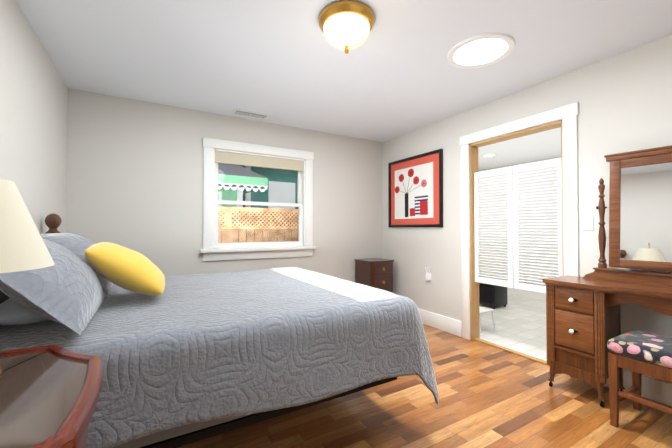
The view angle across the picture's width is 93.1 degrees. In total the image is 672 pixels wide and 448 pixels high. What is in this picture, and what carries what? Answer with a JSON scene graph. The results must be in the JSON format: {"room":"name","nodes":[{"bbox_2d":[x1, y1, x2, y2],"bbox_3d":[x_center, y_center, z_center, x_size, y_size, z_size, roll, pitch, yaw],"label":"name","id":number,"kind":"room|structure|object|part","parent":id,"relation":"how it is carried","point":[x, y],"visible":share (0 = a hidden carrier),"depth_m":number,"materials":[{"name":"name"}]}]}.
{"room":"bedroom","nodes":[
{"label":"bedroom","id":0,"kind":"room"},
{"bbox_2d":[0,0,67,233],"bbox_3d":[-1.411,-0.055,1.003,0.120,2.490,4.440,0,-1,-30],"label":"wall","id":1,"kind":"structure","parent":0,"point":[33,120],"depth_m":2.01,"materials":[{"name":"white paint"}]},
{"bbox_2d":[66,88,382,282],"bbox_3d":[-0.846,-0.015,3.830,3.700,2.490,0.120,0,-1,-30],"label":"wall","id":2,"kind":"structure","parent":0,"point":[134,175],"depth_m":3.31,"materials":[{"name":"white paint"}]},
{"bbox_2d":[200,137,315,260],"bbox_3d":[-0.882,-0.261,3.777,1.360,1.329,0.180,0,-1,-30],"label":"window","id":3,"kind":"structure","parent":2,"relation":"in","point":[213,249],"depth_m":3.70,"materials":[{"name":"white wood"}]},
{"bbox_2d":[215,151,302,170],"bbox_3d":[-0.875,-0.738,3.771,1.054,0.131,0.018,0,-1,-30],"label":"window blind","id":4,"kind":"object","parent":3,"relation":"attached to","point":[251,160],"visible":0.96,"depth_m":3.74,"materials":[{"name":"beige fabric"}]},
{"bbox_2d":[16,0,671,141],"bbox_3d":[1.103,-1.273,2.962,6.420,0.100,5.270,0,-1,-30],"label":"ceiling","id":5,"kind":"structure","parent":0,"point":[287,63],"depth_m":2.29,"materials":[{"name":"white paint"}]},
{"bbox_2d":[232,109,269,119],"bbox_3d":[-0.941,-1.207,3.513,0.380,0.016,0.150,0,-1,-30],"label":"ceiling vent","id":6,"kind":"object","parent":5,"relation":"in","point":[250,114],"visible":0.96,"depth_m":3.49,"materials":[{"name":"white metal"}]},
{"bbox_2d":[318,0,374,53],"bbox_3d":[0.064,-1.135,1.922,0.344,0.204,0.344,0,-1,-30],"label":"lamp","id":7,"kind":"object","parent":5,"relation":"attached to","point":[346,26],"visible":1,"depth_m":1.83,"materials":[{"name":"white glass"}]},
{"bbox_2d":[447,33,514,68],"bbox_3d":[1.028,-1.224,2.276,0.444,0.016,0.444,0,-1,-30],"label":"skylight","id":8,"kind":"object","parent":5,"relation":"attached to","point":[481,50],"visible":1,"depth_m":2.25,"materials":[{"name":"white"}]},
{"bbox_2d":[178,324,671,447],"bbox_3d":[0.162,1.233,1.900,3.760,0.060,4.440,0,-1,-30],"label":"floor","id":9,"kind":"structure","parent":0,"point":[489,396],"depth_m":2.00,"materials":[{"name":"brown wood"}]},
{"bbox_2d":[0,344,102,447],"bbox_3d":[-0.777,0.773,0.591,0.536,0.822,0.778,0,-1,-30],"label":"nightstand","id":10,"kind":"object","parent":9,"relation":"on","point":[49,396],"visible":1,"depth_m":0.69,"materials":[{"name":"brown wood"}]},
{"bbox_2d":[0,179,54,373],"bbox_3d":[-0.916,0.090,0.756,0.372,0.570,0.372,0,-1,-30],"label":"lamp","id":11,"kind":"object","parent":10,"relation":"on","point":[23,247],"visible":1,"depth_m":0.77,"materials":[{"name":"beige fabric"}]},
{"bbox_2d":[0,213,438,447],"bbox_3d":[-0.740,0.564,2.065,2.077,1.282,1.811,0,-1,-30],"label":"bed","id":12,"kind":"object","parent":9,"relation":"on","point":[189,359],"visible":0.98,"depth_m":1.34,"materials":[{"name":"grey fabric"}]},
{"bbox_3d":[-1.599,0.557,1.567,0.090,1.282,1.590,0,-1,-30],"label":"headboard","id":13,"kind":"part","parent":12,"relation":"part of","materials":[{"name":"brown wood"}]},
{"bbox_2d":[85,243,164,295],"bbox_3d":[-1.129,0.243,1.730,0.359,0.292,0.440,0,-1,-30],"label":"pillow","id":14,"kind":"object","parent":12,"relation":"on","point":[126,268],"depth_m":1.58,"materials":[{"name":"yellow fabric"}]},
{"bbox_3d":[-0.787,0.826,2.036,1.770,0.756,1.540,0,-1,-30],"label":"frame","id":15,"kind":"part","parent":12,"relation":"part of","materials":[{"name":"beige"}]},
{"bbox_2d":[269,267,397,301],"bbox_3d":[-0.133,0.466,2.438,0.320,0.127,1.590,0,-1,-30],"label":"blanket","id":16,"kind":"object","parent":12,"relation":"on","point":[356,292],"depth_m":2.07,"materials":[{"name":"white fabric"}]},
{"bbox_2d":[355,258,393,292],"bbox_3d":[0.524,0.858,4.277,0.394,0.755,0.393,0,-1,-30],"label":"chest","id":17,"kind":"object","parent":9,"relation":"on","point":[377,273],"visible":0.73,"depth_m":4.15,"materials":[{"name":"brown wood"}]},
{"bbox_2d":[474,338,549,365],"bbox_3d":[1.697,1.212,3.001,0.060,0.012,0.900,0,-1,-30],"label":"threshold","id":18,"kind":"object","parent":9,"relation":"on","point":[514,352],"depth_m":3.01,"materials":[{"name":"brown wood"}]},
{"bbox_2d":[542,281,671,406],"bbox_3d":[2.024,0.815,1.912,0.380,0.774,1.264,0,-1,-30],"label":"table","id":19,"kind":"object","parent":9,"relation":"on","point":[583,326],"depth_m":2.19,"materials":[{"name":"brown wood"}]},
{"bbox_2d":[542,269,671,296],"bbox_3d":[2.022,0.386,1.917,0.380,0.115,1.270,0,-1,-30],"label":"countertop","id":20,"kind":"structure","parent":19,"relation":"on","point":[660,284],"depth_m":2.13,"materials":[{"name":"brown wood"}]},
{"bbox_2d":[604,145,671,271],"bbox_3d":[2.134,-0.099,1.997,0.143,0.796,0.707,0,-1,-30],"label":"mirror","id":21,"kind":"object","parent":20,"relation":"attached to","point":[640,181],"depth_m":2.12,"materials":[{"name":"brown wood"}]},
{"bbox_2d":[607,330,671,427],"bbox_3d":[1.917,0.944,1.811,0.410,0.515,0.475,0,-1,-30],"label":"vanity stool","id":22,"kind":"object","parent":9,"relation":"on","point":[638,353],"visible":1,"depth_m":1.85,"materials":[{"name":"brown wood"}]},
{"bbox_2d":[479,295,546,360],"bbox_3d":[2.611,1.263,4.075,2.660,0.060,4.800,0,-1,-30],"label":"floor","id":23,"kind":"structure","parent":0,"point":[520,324],"depth_m":3.81,"materials":[{"name":"white tile"}]},
{"bbox_2d":[479,306,495,332],"bbox_3d":[1.670,1.117,3.785,0.292,0.226,0.312,0,-1,-30],"label":"step stool","id":24,"kind":"object","parent":23,"relation":"on","point":[482,310],"visible":0.42,"depth_m":3.71,"materials":[{"name":"white plastic"}]},
{"bbox_2d":[479,283,507,308],"bbox_3d":[2.361,1.057,4.835,0.330,0.371,0.320,0,-1,-30],"label":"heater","id":25,"kind":"object","parent":23,"relation":"on","point":[493,296],"visible":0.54,"depth_m":4.71,"materials":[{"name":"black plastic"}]},
{"bbox_2d":[478,127,560,170],"bbox_3d":[2.655,-1.139,3.973,2.480,0.141,4.520,0,-1,-30],"label":"ceiling","id":26,"kind":"structure","parent":0,"point":[537,146],"depth_m":4.59,"materials":[{"name":"white paint"}]},
{"bbox_2d":[482,154,495,156],"bbox_3d":[2.347,-1.052,4.880,0.200,0.008,0.200,0,-1,-30],"label":"recessed light","id":27,"kind":"object","parent":26,"relation":"in","point":[488,155],"visible":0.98,"depth_m":4.88,"materials":[{"name":"white"}]},
{"bbox_2d":[479,157,560,283],"bbox_3d":[3.708,-0.003,4.731,0.120,2.490,4.800,0,-1,-30],"label":"wall","id":28,"kind":"structure","parent":0,"point":[520,244],"depth_m":5.45,"materials":[{"name":"white paint"}]},
{"bbox_2d":[507,287,545,300],"bbox_3d":[3.720,1.160,4.560,0.015,0.160,4.280,0,-1,-30],"label":"baseboard","id":29,"kind":"structure","parent":28,"relation":"attached to","point":[527,294],"depth_m":5.39,"materials":[{"name":"white wood"}]},
{"bbox_2d":[382,35,671,383],"bbox_3d":[1.818,-0.030,2.811,0.120,2.490,4.320,0,-1,-30],"label":"wall","id":30,"kind":"structure","parent":0,"point":[624,100],"depth_m":2.51,"materials":[{"name":"white paint"}]},
{"bbox_2d":[388,149,442,226],"bbox_3d":[0.990,-0.412,4.088,0.030,0.910,0.950,0,-1,-30],"label":"picture frame","id":31,"kind":"object","parent":30,"relation":"attached to","point":[415,191],"visible":1,"depth_m":4.03,"materials":[{"name":"black"}]},
{"bbox_2d":[425,267,430,281],"bbox_3d":[1.115,0.611,3.851,0.040,0.184,0.086,0,-1,-30],"label":"outlet","id":32,"kind":"object","parent":30,"relation":"attached to","point":[427,276],"visible":0.98,"depth_m":3.84,"materials":[{"name":"white plastic"}]},
{"bbox_2d":[474,166,513,287],"bbox_3d":[1.582,0.031,3.205,0.035,1.160,0.410,0,-1,-30],"label":"door leaf","id":33,"kind":"structure","parent":30,"relation":"in","point":[493,191],"depth_m":3.19,"materials":[{"name":"white wood"}]},
{"bbox_2d":[460,102,578,339],"bbox_3d":[1.689,0.131,3.011,0.149,2.175,1.110,0,-1,-30],"label":"door frame","id":34,"kind":"structure","parent":30,"relation":"attached to","point":[567,115],"depth_m":2.98,"materials":[{"name":"white wood"}]},
{"bbox_2d":[513,158,562,293],"bbox_3d":[1.798,0.026,2.833,0.035,1.160,0.430,0,-1,-30],"label":"door leaf","id":35,"kind":"structure","parent":30,"relation":"in","point":[538,184],"depth_m":2.83,"materials":[{"name":"white wood"}]},
{"bbox_2d":[418,308,671,406],"bbox_3d":[1.733,1.130,2.805,0.016,0.170,4.184,0,-1,-30],"label":"baseboard","id":36,"kind":"structure","parent":30,"relation":"attached to","point":[656,390],"depth_m":2.24,"materials":[{"name":"white wood"}]},
{"bbox_2d":[583,215,593,230],"bbox_3d":[1.947,-0.010,2.458,0.010,0.120,0.070,0,-1,-30],"label":"switch plate","id":37,"kind":"object","parent":30,"relation":"attached to","point":[588,222],"visible":1,"depth_m":2.45,"materials":[{"name":"white plastic"}]},
{"label":"outside","id":38,"kind":"structure","parent":0,"visible":0},
{"bbox_3d":[-3.321,1.759,9.515,20.000,0.100,12.220,0,-1,-30],"label":"lawn","id":39,"kind":"structure","parent":38,"visible":0},
{"bbox_2d":[218,207,298,242],"bbox_3d":[-1.152,0.687,5.799,14.000,1.940,0.090,0,-1,-30],"label":"fence","id":40,"kind":"object","parent":39,"relation":"on","point":[269,219],"depth_m":5.64,"materials":[{"name":"brown wood"}]},
{"bbox_2d":[218,163,298,208],"bbox_3d":[-3.639,-1.086,9.902,14.600,5.600,7.700,0,-1,-30],"label":"house","id":41,"kind":"structure","parent":39,"relation":"on","point":[257,186],"depth_m":8.55,"materials":[{"name":"green"}]}
]}

